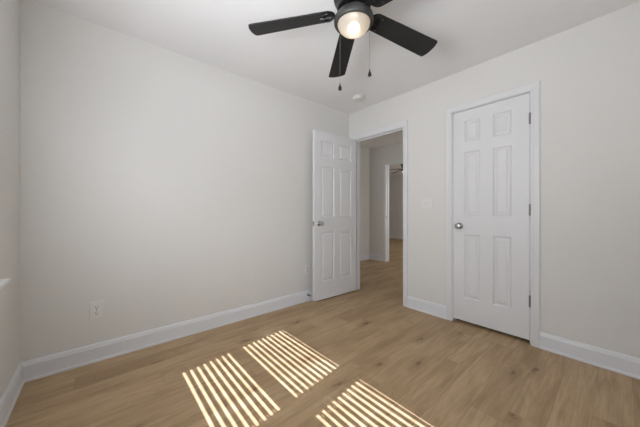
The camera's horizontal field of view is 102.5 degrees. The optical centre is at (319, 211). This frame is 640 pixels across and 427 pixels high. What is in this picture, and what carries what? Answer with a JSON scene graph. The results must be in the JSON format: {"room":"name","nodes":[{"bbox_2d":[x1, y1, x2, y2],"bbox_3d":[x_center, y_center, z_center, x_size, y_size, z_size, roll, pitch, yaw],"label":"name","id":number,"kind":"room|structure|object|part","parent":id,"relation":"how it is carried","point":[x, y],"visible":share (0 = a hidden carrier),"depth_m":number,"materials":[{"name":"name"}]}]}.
{"room":"empty bedroom","nodes":[
{"label":"empty bedroom","id":0,"kind":"room"},
{"bbox_2d":[0,0,19,399],"bbox_3d":[-0.932,-0.140,0.406,0.136,2.420,3.060,0,0,-41],"label":"wall","id":1,"kind":"structure","parent":0,"point":[9,9],"depth_m":1.40,"materials":[{"name":"paint"}]},
{"bbox_2d":[0,278,10,288],"bbox_3d":[-0.916,0.335,0.479,0.106,0.020,1.982,0,0,-41],"label":"window sill","id":2,"kind":"structure","parent":1,"relation":"attached to","point":[3,282],"depth_m":1.20,"materials":[{"name":"white plastic"}]},
{"bbox_2d":[0,362,24,426],"bbox_3d":[-0.872,1.006,0.457,0.021,0.127,3.060,0,0,-41],"label":"baseboard","id":3,"kind":"structure","parent":1,"relation":"attached to","point":[10,396],"depth_m":1.39,"materials":[{"name":"white paint"}]},
{"bbox_2d":[20,0,348,361],"bbox_3d":[-0.822,-0.140,2.584,3.145,2.420,0.100,0,0,-41],"label":"wall","id":4,"kind":"structure","parent":0,"point":[159,185],"depth_m":2.04,"materials":[{"name":"paint"}]},
{"bbox_2d":[89,300,103,319],"bbox_3d":[-1.601,0.705,1.842,0.080,0.125,0.009,0,0,-41],"label":"electrical outlet","id":5,"kind":"object","parent":4,"relation":"attached to","point":[96,309],"visible":1,"depth_m":1.84,"materials":[{"name":"white plastic"}]},
{"bbox_2d":[21,289,312,382],"bbox_3d":[-0.731,1.006,2.583,3.009,0.127,0.021,0,0,-41],"label":"baseboard","id":6,"kind":"structure","parent":4,"relation":"attached to","point":[52,364],"depth_m":2.02,"materials":[{"name":"white paint"}]},
{"bbox_2d":[305,264,309,274],"bbox_3d":[-0.151,0.692,3.089,0.080,0.125,0.009,0,0,-41],"label":"electrical outlet","id":7,"kind":"object","parent":4,"relation":"attached to","point":[307,266],"visible":1,"depth_m":3.09,"materials":[{"name":"white plastic"}]},
{"bbox_2d":[6,238,639,426],"bbox_3d":[0.995,1.120,5.426,9.605,0.100,8.360,0,0,-41],"label":"floor","id":8,"kind":"structure","parent":0,"point":[362,357],"depth_m":1.65,"materials":[{"name":"brown wood"}]},
{"bbox_2d":[32,0,639,113],"bbox_3d":[0.232,-1.410,1.406,3.205,0.120,3.260,0,0,-41],"label":"ceiling","id":9,"kind":"structure","parent":0,"point":[467,33],"depth_m":1.95,"materials":[{"name":"paint"}]},
{"bbox_2d":[248,0,436,90],"bbox_3d":[0.222,-1.012,1.400,1.157,0.677,1.115,0,0,-41],"label":"ceiling fan","id":10,"kind":"object","parent":9,"relation":"hanging from","point":[353,19],"visible":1,"depth_m":1.48,"materials":[{"name":"black metal"}]},
{"bbox_3d":[-0.162,-1.081,1.469,0.500,0.064,0.130,0,0,9],"label":"blade","id":11,"kind":"part","parent":10,"relation":"part of","materials":[{"name":"black wood"}]},
{"bbox_3d":[0.148,-1.081,1.777,0.130,0.064,0.500,0,0,-4],"label":"blade","id":12,"kind":"part","parent":10,"relation":"part of","materials":[{"name":"black wood"}]},
{"bbox_3d":[0.435,-1.081,1.177,0.140,0.064,0.500,0,0,-41],"label":"blade","id":13,"kind":"part","parent":10,"relation":"part of","materials":[{"name":"black"}]},
{"bbox_3d":[0.502,-1.081,1.586,0.500,0.064,0.130,0,0,-24],"label":"blade","id":14,"kind":"part","parent":10,"relation":"part of","materials":[{"name":"black wood"}]},
{"bbox_2d":[353,95,363,101],"bbox_3d":[0.450,-1.330,3.024,0.132,0.040,0.132,0,0,-41],"label":"smoke detector","id":15,"kind":"object","parent":9,"relation":"attached to","point":[357,98],"visible":1,"depth_m":2.99,"materials":[{"name":"white plastic"}]},
{"bbox_2d":[360,147,368,254],"bbox_3d":[0.365,-0.175,5.254,1.905,2.490,0.100,0,0,-41],"label":"wall","id":16,"kind":"structure","parent":0,"point":[364,153],"depth_m":5.73,"materials":[{"name":"paint"}]},
{"bbox_2d":[360,253,368,260],"bbox_3d":[0.404,1.006,5.208,1.905,0.127,0.021,0,0,-41],"label":"baseboard","id":17,"kind":"structure","parent":16,"relation":"attached to","point":[363,256],"depth_m":5.70,"materials":[{"name":"white paint"}]},
{"bbox_2d":[360,131,402,176],"bbox_3d":[2.210,-1.470,6.471,6.400,0.100,8.360,0,0,-41],"label":"ceiling","id":18,"kind":"structure","parent":0,"point":[397,137],"depth_m":5.27,"materials":[{"name":"paint"}]},
{"bbox_2d":[369,142,402,254],"bbox_3d":[1.313,-0.175,5.700,0.115,2.490,8.360,0,0,-41],"label":"wall","id":19,"kind":"structure","parent":0,"point":[377,156],"depth_m":5.67,"materials":[{"name":"paint"}]},
{"bbox_2d":[369,253,382,260],"bbox_3d":[1.238,1.006,5.683,0.021,0.127,0.387,0,0,-41],"label":"baseboard","id":20,"kind":"structure","parent":19,"relation":"attached to","point":[371,256],"depth_m":5.68,"materials":[{"name":"white paint"}]},
{"bbox_2d":[383,159,402,261],"bbox_3d":[1.721,0.004,5.213,0.132,2.133,0.956,0,0,-41],"label":"door frame","id":21,"kind":"structure","parent":19,"relation":"attached to","point":[400,160],"depth_m":5.51,"materials":[{"name":"white paint"}]},
{"bbox_2d":[389,175,402,237],"bbox_3d":[4.598,-0.175,8.525,0.100,2.490,8.360,0,0,-41],"label":"wall","id":22,"kind":"structure","parent":0,"point":[396,182],"depth_m":10.25,"materials":[{"name":"paint"}]},
{"bbox_2d":[349,2,639,357],"bbox_3d":[1.037,-0.175,2.923,0.115,2.490,4.510,0,0,-41],"label":"wall","id":23,"kind":"structure","parent":0,"point":[588,73],"depth_m":1.90,"materials":[{"name":"paint"}]},
{"bbox_2d":[313,129,355,301],"bbox_3d":[0.201,0.044,3.245,0.732,2.016,0.163,0,0,-39],"label":"door","id":24,"kind":"structure","parent":23,"relation":"in","point":[334,156],"depth_m":3.21,"materials":[{"name":"white paint"}]},
{"bbox_2d":[350,120,407,306],"bbox_3d":[0.746,0.021,3.250,0.132,2.099,0.861,0,0,-41],"label":"door frame","id":25,"kind":"structure","parent":23,"relation":"attached to","point":[404,124],"depth_m":2.99,"materials":[{"name":"white paint"}]},
{"bbox_2d":[407,296,445,318],"bbox_3d":[1.118,1.006,2.725,0.021,0.127,0.420,0,0,-41],"label":"baseboard","id":26,"kind":"structure","parent":23,"relation":"attached to","point":[438,310],"depth_m":2.71,"materials":[{"name":"white paint"}]},
{"bbox_2d":[421,198,432,207],"bbox_3d":[1.127,-0.090,2.717,0.017,0.108,0.124,0,0,-41],"label":"light switch","id":27,"kind":"object","parent":23,"relation":"attached to","point":[425,202],"visible":1,"depth_m":2.72,"materials":[{"name":"white plastic"}]},
{"bbox_2d":[453,93,530,339],"bbox_3d":[1.492,0.038,2.289,0.099,2.000,0.603,0,0,-41],"label":"door","id":28,"kind":"structure","parent":23,"relation":"in","point":[492,207],"depth_m":2.27,"materials":[{"name":"white paint"}]},
{"bbox_2d":[446,81,539,347],"bbox_3d":[1.536,0.020,2.330,0.131,2.100,0.724,0,0,-41],"label":"door frame","id":29,"kind":"structure","parent":23,"relation":"attached to","point":[534,87],"depth_m":2.06,"materials":[{"name":"white paint"}]},
{"bbox_2d":[540,332,639,379],"bbox_3d":[2.059,1.006,1.631,0.021,0.127,1.018,0,0,-41],"label":"baseboard","id":30,"kind":"structure","parent":23,"relation":"attached to","point":[627,365],"depth_m":1.80,"materials":[{"name":"white paint"}]}
]}

